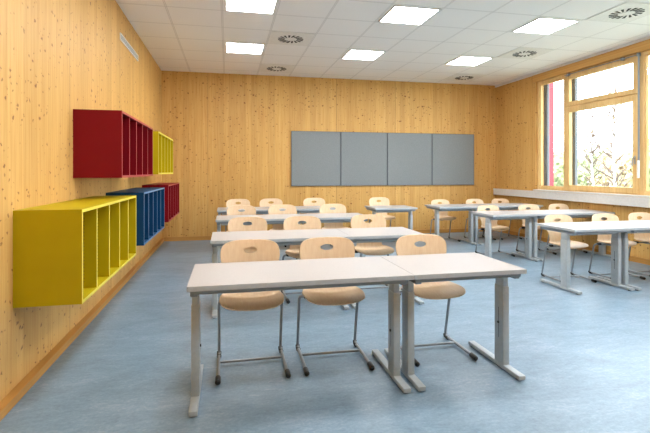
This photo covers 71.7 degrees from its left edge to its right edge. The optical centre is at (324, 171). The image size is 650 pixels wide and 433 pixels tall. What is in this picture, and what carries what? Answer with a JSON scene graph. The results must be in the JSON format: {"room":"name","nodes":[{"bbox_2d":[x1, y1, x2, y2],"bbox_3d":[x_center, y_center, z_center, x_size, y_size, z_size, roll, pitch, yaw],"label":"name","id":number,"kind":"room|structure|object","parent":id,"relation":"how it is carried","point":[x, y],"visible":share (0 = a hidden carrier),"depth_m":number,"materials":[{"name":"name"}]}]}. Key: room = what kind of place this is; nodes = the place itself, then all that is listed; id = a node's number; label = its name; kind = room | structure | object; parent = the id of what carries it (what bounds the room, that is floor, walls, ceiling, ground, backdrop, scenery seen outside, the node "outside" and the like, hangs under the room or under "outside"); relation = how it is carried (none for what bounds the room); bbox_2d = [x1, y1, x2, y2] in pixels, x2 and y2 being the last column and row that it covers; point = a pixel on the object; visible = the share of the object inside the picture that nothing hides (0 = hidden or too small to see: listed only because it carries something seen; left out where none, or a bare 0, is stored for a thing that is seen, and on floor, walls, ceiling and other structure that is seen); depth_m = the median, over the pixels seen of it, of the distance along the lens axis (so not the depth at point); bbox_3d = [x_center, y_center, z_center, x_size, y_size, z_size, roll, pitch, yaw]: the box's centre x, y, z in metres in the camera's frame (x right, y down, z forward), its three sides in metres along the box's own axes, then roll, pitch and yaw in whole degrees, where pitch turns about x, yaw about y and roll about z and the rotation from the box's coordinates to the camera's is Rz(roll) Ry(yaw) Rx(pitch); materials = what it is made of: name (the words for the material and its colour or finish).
{"room":"classroom","nodes":[
{"label":"classroom","id":0,"kind":"room"},
{"bbox_2d":[0,0,160,401],"bbox_3d":[-2.103,-0.290,3.464,0.250,3.160,9.900,0,0,-12],"label":"wall","id":1,"kind":"structure","parent":0,"point":[58,57],"depth_m":3.13,"materials":[{"name":"brown wood"}]},
{"bbox_2d":[13,195,135,307],"bbox_3d":[-1.773,0.500,3.389,0.362,0.556,1.605,0,0,-12],"label":"shelf unit","id":2,"kind":"object","parent":1,"relation":"attached to","point":[64,252],"visible":1,"depth_m":2.63,"materials":[{"name":"yellow laminate"}]},
{"bbox_2d":[0,239,163,420],"bbox_3d":[-1.955,1.264,3.496,0.052,0.052,9.900,0,0,-12],"label":"baseboard","id":3,"kind":"structure","parent":1,"relation":"attached to","point":[12,398],"depth_m":3.17,"materials":[{"name":"brown wood"}]},
{"bbox_2d":[73,109,152,177],"bbox_3d":[-1.982,-0.223,4.356,0.362,0.546,1.542,0,0,-12],"label":"shelf unit","id":4,"kind":"object","parent":1,"relation":"attached to","point":[106,143],"visible":1,"depth_m":3.62,"materials":[{"name":"red laminate"}]},
{"bbox_2d":[120,33,137,60],"bbox_3d":[-2.432,-1.540,5.613,0.014,0.080,1.040,0,0,-12],"label":"air vent","id":5,"kind":"object","parent":1,"relation":"in","point":[124,41],"visible":1,"depth_m":5.50,"materials":[{"name":"grey metal"}]},
{"bbox_2d":[106,187,163,245],"bbox_3d":[-2.188,0.483,5.305,0.362,0.543,1.525,0,0,-12],"label":"shelf unit","id":6,"kind":"object","parent":1,"relation":"attached to","point":[149,200],"visible":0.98,"depth_m":4.89,"materials":[{"name":"blue laminate"}]},
{"bbox_2d":[142,183,178,221],"bbox_3d":[-2.596,0.461,7.195,0.362,0.538,1.478,0,0,-12],"label":"shelf unit","id":7,"kind":"object","parent":1,"relation":"attached to","point":[171,190],"visible":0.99,"depth_m":6.79,"materials":[{"name":"red laminate"}]},
{"bbox_2d":[153,131,172,173],"bbox_3d":[-2.397,-0.234,6.272,0.362,0.533,1.539,0,0,-12],"label":"shelf unit","id":8,"kind":"object","parent":1,"relation":"attached to","point":[162,144],"visible":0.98,"depth_m":6.14,"materials":[{"name":"yellow laminate"}]},
{"bbox_2d":[0,231,649,432],"bbox_3d":[1.488,1.390,4.240,7.598,0.200,10.400,0,0,-12],"label":"floor","id":9,"kind":"structure","parent":0,"point":[584,358],"depth_m":2.98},
{"bbox_2d":[225,199,249,231],"bbox_3d":[-1.484,0.884,7.718,0.461,0.809,0.461,0,0,-12],"label":"chair","id":10,"kind":"object","parent":9,"relation":"on","point":[232,202],"visible":0.17,"depth_m":7.91,"materials":[{"name":"beige wood"}]},
{"bbox_2d":[226,205,255,231],"bbox_3d":[-1.151,0.884,6.224,0.461,0.809,0.461,0,0,-11],"label":"chair","id":11,"kind":"object","parent":9,"relation":"on","point":[232,210],"visible":0.23,"depth_m":6.42,"materials":[{"name":"beige wood"}]},
{"bbox_2d":[228,217,266,252],"bbox_3d":[-0.776,0.884,4.566,0.461,0.809,0.461,0,0,-12],"label":"chair","id":12,"kind":"object","parent":9,"relation":"on","point":[258,223],"visible":0.27,"depth_m":4.75,"materials":[{"name":"beige wood"}]},
{"bbox_2d":[215,239,290,384],"bbox_3d":[-0.484,0.884,2.977,0.461,0.809,0.461,0,0,-12],"label":"chair","id":13,"kind":"object","parent":9,"relation":"on","point":[267,250],"visible":0.79,"depth_m":3.10,"materials":[{"name":"brown wood"}]},
{"bbox_2d":[217,207,297,245],"bbox_3d":[-1.131,0.950,7.498,1.286,0.680,0.644,0,0,-12],"label":"desk","id":14,"kind":"object","parent":9,"relation":"on","point":[259,210],"visible":0.33,"depth_m":7.26,"materials":[{"name":"silver metal"}]},
{"bbox_2d":[216,214,310,262],"bbox_3d":[-0.810,0.950,6.084,1.286,0.680,0.644,0,0,-12],"label":"desk","id":15,"kind":"object","parent":9,"relation":"on","point":[271,218],"visible":0.41,"depth_m":5.97,"materials":[{"name":"white laminate"}]},
{"bbox_2d":[259,198,285,246],"bbox_3d":[-0.927,0.884,7.859,0.461,0.809,0.461,0,0,-11],"label":"chair","id":16,"kind":"object","parent":9,"relation":"on","point":[264,202],"visible":0.23,"depth_m":8.05,"materials":[{"name":"beige wood"}]},
{"bbox_2d":[210,229,350,318],"bbox_3d":[-0.440,0.950,4.374,1.286,0.680,0.644,0,0,-12],"label":"desk","id":17,"kind":"object","parent":9,"relation":"on","point":[281,237],"visible":0.65,"depth_m":4.24,"materials":[{"name":"white laminate"}]},
{"bbox_2d":[268,205,298,259],"bbox_3d":[-0.579,0.884,6.358,0.461,0.809,0.461,0,0,-12],"label":"chair","id":18,"kind":"object","parent":9,"relation":"on","point":[274,209],"visible":0.26,"depth_m":6.54,"materials":[{"name":"beige wood"}]},
{"bbox_2d":[187,256,413,416],"bbox_3d":[-0.164,0.950,2.797,1.286,0.680,0.644,0,0,-12],"label":"desk","id":19,"kind":"object","parent":9,"relation":"on","point":[257,276],"visible":1,"depth_m":2.67,"materials":[{"name":"white laminate"}]},
{"bbox_2d":[281,216,323,303],"bbox_3d":[-0.200,0.884,4.660,0.461,0.809,0.461,0,0,-13],"label":"chair","id":20,"kind":"object","parent":9,"relation":"on","point":[290,223],"visible":0.39,"depth_m":4.83,"materials":[{"name":"beige wood"}]},
{"bbox_2d":[295,206,335,213],"bbox_3d":[-0.134,0.950,7.714,0.750,0.680,0.644,0,0,-12],"label":"desk","id":21,"kind":"object","parent":9,"relation":"on","point":[301,209],"visible":0.23,"depth_m":7.46,"materials":[{"name":"silver metal"}]},
{"bbox_2d":[302,198,330,244],"bbox_3d":[-0.156,0.884,8.046,0.461,0.809,0.461,0,0,-13],"label":"chair","id":22,"kind":"object","parent":9,"relation":"on","point":[308,201],"visible":0.2,"depth_m":8.23,"materials":[{"name":"beige wood"}]},
{"bbox_2d":[319,204,347,228],"bbox_3d":[0.161,0.884,6.529,0.461,0.809,0.461,0,0,-13],"label":"chair","id":23,"kind":"object","parent":9,"relation":"on","point":[325,208],"visible":0.3,"depth_m":6.70,"materials":[{"name":"beige wood"}]},
{"bbox_2d":[296,237,374,375],"bbox_3d":[0.053,0.884,3.093,0.461,0.809,0.461,0,0,-11],"label":"chair","id":24,"kind":"object","parent":9,"relation":"on","point":[310,248],"visible":0.82,"depth_m":3.22,"materials":[{"name":"beige wood"}]},
{"bbox_2d":[309,213,367,256],"bbox_3d":[0.187,0.950,6.300,0.750,0.680,0.644,0,0,-12],"label":"desk","id":25,"kind":"object","parent":9,"relation":"on","point":[324,217],"visible":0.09,"depth_m":6.14,"materials":[{"name":"white laminate"}]},
{"bbox_2d":[351,214,400,294],"bbox_3d":[0.521,0.884,4.847,0.461,0.809,0.461,0,0,-11],"label":"chair","id":26,"kind":"object","parent":9,"relation":"on","point":[371,248],"visible":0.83,"depth_m":5.00,"materials":[{"name":"beige wood"}]},
{"bbox_2d":[338,227,423,308],"bbox_3d":[0.557,0.950,4.589,0.750,0.680,0.644,0,0,-12],"label":"desk","id":27,"kind":"object","parent":9,"relation":"on","point":[379,234],"visible":0.4,"depth_m":4.44,"materials":[{"name":"white laminate"}]},
{"bbox_2d":[369,197,395,226],"bbox_3d":[1.067,0.884,8.269,0.461,0.809,0.461,0,0,-15],"label":"chair","id":28,"kind":"object","parent":9,"relation":"on","point":[372,201],"visible":0.52,"depth_m":8.44,"materials":[{"name":"beige wood"}]},
{"bbox_2d":[365,205,417,229],"bbox_3d":[1.143,0.950,7.826,0.750,0.680,0.644,0,0,-12],"label":"desk","id":29,"kind":"object","parent":9,"relation":"on","point":[382,208],"visible":0.62,"depth_m":7.67,"materials":[{"name":"white laminate"}]},
{"bbox_2d":[396,234,477,366],"bbox_3d":[0.770,0.884,3.233,0.461,0.809,0.461,0,0,-13],"label":"chair","id":30,"kind":"object","parent":9,"relation":"on","point":[435,244],"visible":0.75,"depth_m":3.37,"materials":[{"name":"beige wood"}]},
{"bbox_2d":[430,199,460,241],"bbox_3d":[2.242,0.910,8.442,0.431,0.757,0.431,0,0,-12],"label":"chair","id":31,"kind":"object","parent":9,"relation":"on","point":[443,215],"visible":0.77,"depth_m":8.59,"materials":[{"name":"beige wood"}]},
{"bbox_2d":[425,204,478,244],"bbox_3d":[2.283,0.950,8.114,0.750,0.680,0.644,0,0,-12],"label":"desk","id":32,"kind":"object","parent":9,"relation":"on","point":[438,207],"visible":0.73,"depth_m":8.00,"materials":[{"name":"white laminate"}]},
{"bbox_2d":[380,252,526,391],"bbox_3d":[0.833,0.950,3.012,0.750,0.680,0.644,0,0,-12],"label":"desk","id":33,"kind":"object","parent":9,"relation":"on","point":[472,265],"visible":0.84,"depth_m":2.90,"materials":[{"name":"white laminate"}]},
{"bbox_2d":[464,199,495,239],"bbox_3d":[2.961,0.910,8.617,0.431,0.757,0.431,0,0,-13],"label":"chair","id":34,"kind":"object","parent":9,"relation":"on","point":[469,201],"visible":0.34,"depth_m":8.79,"materials":[{"name":"beige wood"}]},
{"bbox_2d":[475,205,514,256],"bbox_3d":[2.629,0.910,6.981,0.431,0.757,0.431,0,0,-11],"label":"chair","id":35,"kind":"object","parent":9,"relation":"on","point":[494,227],"visible":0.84,"depth_m":7.12,"materials":[{"name":"beige wood"}]},
{"bbox_2d":[464,203,542,244],"bbox_3d":[3.280,0.950,8.329,1.286,0.680,0.644,0,0,-12],"label":"desk","id":36,"kind":"object","parent":9,"relation":"on","point":[502,206],"visible":0.38,"depth_m":8.12,"materials":[{"name":"white laminate"}]},
{"bbox_2d":[470,210,539,261],"bbox_3d":[2.669,0.950,6.683,0.750,0.680,0.644,0,0,-12],"label":"desk","id":37,"kind":"object","parent":9,"relation":"on","point":[488,215],"visible":0.8,"depth_m":6.57,"materials":[{"name":"white laminate"}]},
{"bbox_2d":[491,199,521,239],"bbox_3d":[3.503,0.910,8.735,0.431,0.757,0.431,0,0,-11],"label":"chair","id":38,"kind":"object","parent":9,"relation":"on","point":[493,200],"visible":0.21,"depth_m":8.90,"materials":[{"name":"beige wood"}]},
{"bbox_2d":[516,204,556,254],"bbox_3d":[3.345,0.910,7.146,0.431,0.757,0.431,0,0,-10],"label":"chair","id":39,"kind":"object","parent":9,"relation":"on","point":[524,206],"visible":0.47,"depth_m":7.30,"materials":[{"name":"beige wood"}]},
{"bbox_2d":[514,209,614,260],"bbox_3d":[3.666,0.950,6.899,1.286,0.680,0.644,0,0,-12],"label":"desk","id":40,"kind":"object","parent":9,"relation":"on","point":[573,213],"visible":0.55,"depth_m":6.73,"materials":[{"name":"white laminate"}]},
{"bbox_2d":[547,204,587,252],"bbox_3d":[3.900,0.910,7.276,0.431,0.757,0.431,0,0,-12],"label":"chair","id":41,"kind":"object","parent":9,"relation":"on","point":[552,206],"visible":0.24,"depth_m":7.43,"materials":[{"name":"beige wood"}]},
{"bbox_2d":[541,215,596,282],"bbox_3d":[2.911,0.910,5.394,0.431,0.757,0.431,0,0,-8],"label":"chair","id":42,"kind":"object","parent":9,"relation":"on","point":[555,237],"visible":0.7,"depth_m":5.53,"materials":[{"name":"beige wood"}]},
{"bbox_2d":[536,222,634,293],"bbox_3d":[2.936,0.950,5.093,0.750,0.680,0.644,0,0,-12],"label":"desk","id":43,"kind":"object","parent":9,"relation":"on","point":[567,229],"visible":0.99,"depth_m":4.97,"materials":[{"name":"white laminate"}]},
{"bbox_2d":[588,213,645,279],"bbox_3d":[3.582,0.910,5.539,0.431,0.757,0.431,0,0,-9],"label":"chair","id":44,"kind":"object","parent":9,"relation":"on","point":[605,239],"visible":0.62,"depth_m":5.67,"materials":[{"name":"beige wood"}]},
{"bbox_2d":[595,220,649,289],"bbox_3d":[3.933,0.950,5.309,1.286,0.680,0.644,0,0,-12],"label":"desk","id":45,"kind":"object","parent":9,"relation":"on","point":[640,226],"visible":0.64,"depth_m":5.04,"materials":[{"name":"silver metal"}]},
{"bbox_2d":[628,212,649,276],"bbox_3d":[4.138,0.910,5.680,0.431,0.757,0.431,0,0,-11],"label":"chair","id":46,"kind":"object","parent":9,"relation":"on","point":[645,237],"visible":0.71,"depth_m":5.83,"materials":[{"name":"beige wood"}]},
{"bbox_2d":[161,71,495,238],"bbox_3d":[0.318,-0.290,9.180,7.398,3.160,0.250,0,0,-12],"label":"wall","id":47,"kind":"structure","parent":0,"point":[230,134],"depth_m":8.82,"materials":[{"name":"brown wood"}]},
{"bbox_2d":[291,131,340,185],"bbox_3d":[-0.175,-0.259,8.929,0.994,1.082,0.032,0,0,-12],"label":"pinboard","id":48,"kind":"object","parent":47,"relation":"attached to","point":[315,155],"visible":1,"depth_m":8.91,"materials":[{"name":"grey fabric"}]},
{"bbox_2d":[164,228,484,240],"bbox_3d":[0.372,1.252,9.053,6.846,0.075,0.020,0,0,-12],"label":"baseboard","id":49,"kind":"structure","parent":47,"relation":"attached to","point":[192,238],"depth_m":8.48,"materials":[{"name":"brown wood"}]},
{"bbox_2d":[341,132,386,185],"bbox_3d":[0.797,-0.259,9.139,0.979,1.082,0.032,0,0,-12],"label":"pinboard","id":50,"kind":"object","parent":47,"relation":"attached to","point":[363,154],"visible":1,"depth_m":9.12,"materials":[{"name":"grey fabric"}]},
{"bbox_2d":[387,133,431,184],"bbox_3d":[1.762,-0.259,9.348,0.979,1.082,0.032,0,0,-12],"label":"pinboard","id":51,"kind":"object","parent":47,"relation":"attached to","point":[409,155],"visible":1,"depth_m":9.33,"materials":[{"name":"grey fabric"}]},
{"bbox_2d":[432,134,473,184],"bbox_3d":[2.721,-0.259,9.555,0.967,1.082,0.032,0,0,-12],"label":"pinboard","id":52,"kind":"object","parent":47,"relation":"attached to","point":[452,154],"visible":1,"depth_m":9.54,"materials":[{"name":"grey fabric"}]},
{"bbox_2d":[115,0,649,85],"bbox_3d":[1.391,-1.970,4.219,7.398,0.200,10.400,0,0,-12],"label":"ceiling","id":53,"kind":"structure","parent":0,"point":[180,35],"depth_m":6.22,"materials":[{"name":"tile"}]},
{"bbox_2d":[225,41,264,54],"bbox_3d":[-1.215,-1.864,6.802,0.572,0.012,0.572,0,0,-12],"label":"recessed light","id":54,"kind":"object","parent":53,"relation":"in","point":[230,47],"visible":1,"depth_m":6.79,"materials":[{"name":"white plastic"}]},
{"bbox_2d":[224,0,277,14],"bbox_3d":[-0.822,-1.864,4.984,0.572,0.012,0.572,0,0,-12],"label":"recessed light","id":55,"kind":"object","parent":53,"relation":"in","point":[247,6],"visible":1,"depth_m":5.07,"materials":[{"name":"white plastic"}]},
{"bbox_2d":[259,64,294,72],"bbox_3d":[-0.876,-1.863,8.144,0.590,0.014,0.590,0,0,-12],"label":"ceiling vent","id":56,"kind":"object","parent":53,"relation":"in","point":[264,67],"visible":1,"depth_m":8.12,"materials":[{"name":"white paint"}]},
{"bbox_2d":[268,31,314,45],"bbox_3d":[-0.483,-1.863,6.326,0.590,0.014,0.590,0,0,-12],"label":"ceiling vent","id":57,"kind":"object","parent":53,"relation":"in","point":[276,37],"visible":1,"depth_m":6.29,"materials":[{"name":"white metal"}]},
{"bbox_2d":[341,49,385,60],"bbox_3d":[0.603,-1.864,7.195,0.572,0.012,0.572,0,0,-12],"label":"recessed light","id":58,"kind":"object","parent":53,"relation":"in","point":[353,54],"visible":1,"depth_m":7.15,"materials":[{"name":"white plastic"}]},
{"bbox_2d":[378,5,441,24],"bbox_3d":[0.996,-1.864,5.377,0.572,0.012,0.572,0,0,-12],"label":"recessed light","id":59,"kind":"object","parent":53,"relation":"in","point":[398,14],"visible":1,"depth_m":5.35,"materials":[{"name":"white plastic"}]},
{"bbox_2d":[444,74,485,80],"bbox_3d":[2.760,-1.863,8.930,0.590,0.014,0.590,0,0,-12],"label":"ceiling vent","id":60,"kind":"object","parent":53,"relation":"in","point":[458,77],"visible":1,"depth_m":8.89,"materials":[{"name":"white paint"}]},
{"bbox_2d":[445,56,493,65],"bbox_3d":[2.421,-1.864,7.588,0.572,0.012,0.572,0,0,-12],"label":"recessed light","id":61,"kind":"object","parent":53,"relation":"in","point":[462,60],"visible":1,"depth_m":7.53,"materials":[{"name":"white plastic"}]},
{"bbox_2d":[497,47,552,58],"bbox_3d":[3.153,-1.863,7.112,0.590,0.014,0.590,0,0,-12],"label":"ceiling vent","id":62,"kind":"object","parent":53,"relation":"in","point":[519,53],"visible":1,"depth_m":7.09,"materials":[{"name":"white metal"}]},
{"bbox_2d":[511,17,580,34],"bbox_3d":[2.814,-1.864,5.770,0.572,0.012,0.572,0,0,-12],"label":"recessed light","id":63,"kind":"object","parent":53,"relation":"in","point":[541,25],"visible":1,"depth_m":5.73,"materials":[{"name":"white plastic"}]},
{"bbox_2d":[586,2,649,22],"bbox_3d":[3.546,-1.863,5.294,0.590,0.014,0.590,0,0,-12],"label":"ceiling vent","id":64,"kind":"object","parent":53,"relation":"in","point":[626,12],"visible":1,"depth_m":5.29,"materials":[{"name":"white metal"}]},
{"bbox_2d":[496,49,649,259],"bbox_3d":[4.884,-0.290,4.974,0.250,3.160,9.900,0,0,-12],"label":"wall","id":65,"kind":"structure","parent":0,"point":[516,102],"depth_m":8.84,"materials":[{"name":"brown wood"}]},
{"bbox_2d":[544,84,549,185],"bbox_3d":[4.178,-0.685,8.477,0.050,2.150,0.095,0,0,-12],"label":"blind rail","id":66,"kind":"object","parent":65,"relation":"attached to","point":[546,87],"visible":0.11,"depth_m":8.43,"materials":[{"name":"grey metal"}]},
{"bbox_2d":[550,83,553,185],"bbox_3d":[4.287,1.040,8.621,0.125,6.500,0.120,0,0,-12],"label":"facade fin","id":67,"kind":"object","parent":65,"relation":"attached to","point":[551,84],"visible":0.02,"depth_m":8.57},
{"bbox_2d":[493,188,649,207],"bbox_3d":[4.724,0.426,4.925,0.084,0.133,9.870,0,0,-12],"label":"trim","id":68,"kind":"structure","parent":65,"relation":"attached to","point":[589,198],"depth_m":7.33,"materials":[{"name":"white paint"}]},
{"bbox_2d":[495,36,649,87],"bbox_3d":[4.750,-1.850,4.946,0.025,0.040,9.900,0,0,-12],"label":"trim","id":69,"kind":"structure","parent":65,"relation":"attached to","point":[647,37],"depth_m":7.43,"materials":[{"name":"white paint"}]},
{"bbox_2d":[497,230,649,264],"bbox_3d":[4.754,1.252,4.936,0.020,0.075,9.880,0,0,-12],"label":"baseboard","id":70,"kind":"structure","parent":65,"relation":"attached to","point":[631,258],"depth_m":7.11,"materials":[{"name":"brown wood"}]},
{"bbox_2d":[537,52,640,194],"bbox_3d":[4.305,-0.685,7.467,0.229,2.150,2.197,0,0,-12],"label":"window","id":71,"kind":"structure","parent":65,"relation":"in","point":[633,95],"depth_m":7.49,"materials":[{"name":"brown wood"}]},
{"bbox_2d":[532,39,649,82],"bbox_3d":[4.882,-1.765,4.348,0.018,0.130,8.677,0,0,-12],"label":"trim","id":72,"kind":"structure","parent":65,"relation":"attached to","point":[643,45],"depth_m":7.11,"materials":[{"name":"brown wood"}]},
{"bbox_2d":[533,189,649,197],"bbox_3d":[4.665,0.345,5.552,0.195,0.025,6.082,0,0,-12],"label":"window sill","id":73,"kind":"structure","parent":65,"relation":"attached to","point":[611,194],"depth_m":7.04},
{"bbox_2d":[641,50,649,195],"bbox_3d":[4.735,-0.680,5.446,0.082,2.030,1.945,0,0,-12],"label":"window","id":74,"kind":"structure","parent":65,"relation":"in","point":[645,55],"depth_m":6.34,"materials":[{"name":"brown wood"}]},
{"label":"outside","id":75,"kind":"structure","parent":0,"visible":0},
{"bbox_3d":[55.530,4.440,42.700,113.400,0.300,180.000,0,0,-12],"label":"ground","id":76,"kind":"structure","parent":75,"visible":0},
{"bbox_2d":[554,149,579,161],"bbox_3d":[24.665,0.850,47.084,4.564,6.900,4.573,0,0,2],"label":"shrub","id":77,"kind":"object","parent":76,"relation":"on","point":[561,151],"visible":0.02,"depth_m":46.61,"materials":[{"name":"green plant"}]},
{"bbox_2d":[554,154,599,185],"bbox_3d":[19.122,1.395,35.175,4.479,5.813,4.552,0,0,-41],"label":"shrub","id":78,"kind":"object","parent":76,"relation":"on","point":[559,161],"visible":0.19,"depth_m":34.37,"materials":[{"name":"green plant"}]},
{"bbox_2d":[578,106,619,185],"bbox_3d":[15.415,0.038,25.879,2.534,8.508,2.112,0,0,-12],"label":"birch tree","id":79,"kind":"object","parent":76,"relation":"on","point":[592,142],"visible":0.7,"depth_m":25.78,"materials":[{"name":"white plant"}]},
{"bbox_2d":[580,145,621,180],"bbox_3d":[25.603,0.884,42.062,4.727,6.832,4.685,0,0,-12],"label":"shrub","id":80,"kind":"object","parent":76,"relation":"on","point":[594,156],"visible":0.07,"depth_m":41.68,"materials":[{"name":"green plant"}]},
{"bbox_2d":[586,147,632,186],"bbox_3d":[20.334,1.302,30.767,4.634,5.997,4.731,0,0,-12],"label":"shrub","id":81,"kind":"object","parent":76,"relation":"on","point":[627,159],"visible":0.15,"depth_m":30.28,"materials":[{"name":"green plant"}]},
{"bbox_2d":[592,77,632,186],"bbox_3d":[15.436,-0.403,23.701,2.344,9.387,2.642,0,0,43],"label":"birch tree","id":82,"kind":"object","parent":76,"relation":"on","point":[614,116],"visible":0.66,"depth_m":23.80,"materials":[{"name":"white plant"}]},
{"bbox_2d":[615,143,632,155],"bbox_3d":[25.812,0.943,37.198,4.612,6.713,4.622,0,0,39],"label":"shrub","id":83,"kind":"object","parent":76,"relation":"on","point":[631,144],"visible":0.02,"depth_m":37.94,"materials":[{"name":"plant"}]},
{"bbox_2d":[625,139,649,190],"bbox_3d":[19.742,1.005,25.723,4.596,6.589,4.123,0,0,-37],"label":"shrub","id":84,"kind":"object","parent":76,"relation":"on","point":[630,174],"visible":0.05,"depth_m":26.16,"materials":[{"name":"green plant"}]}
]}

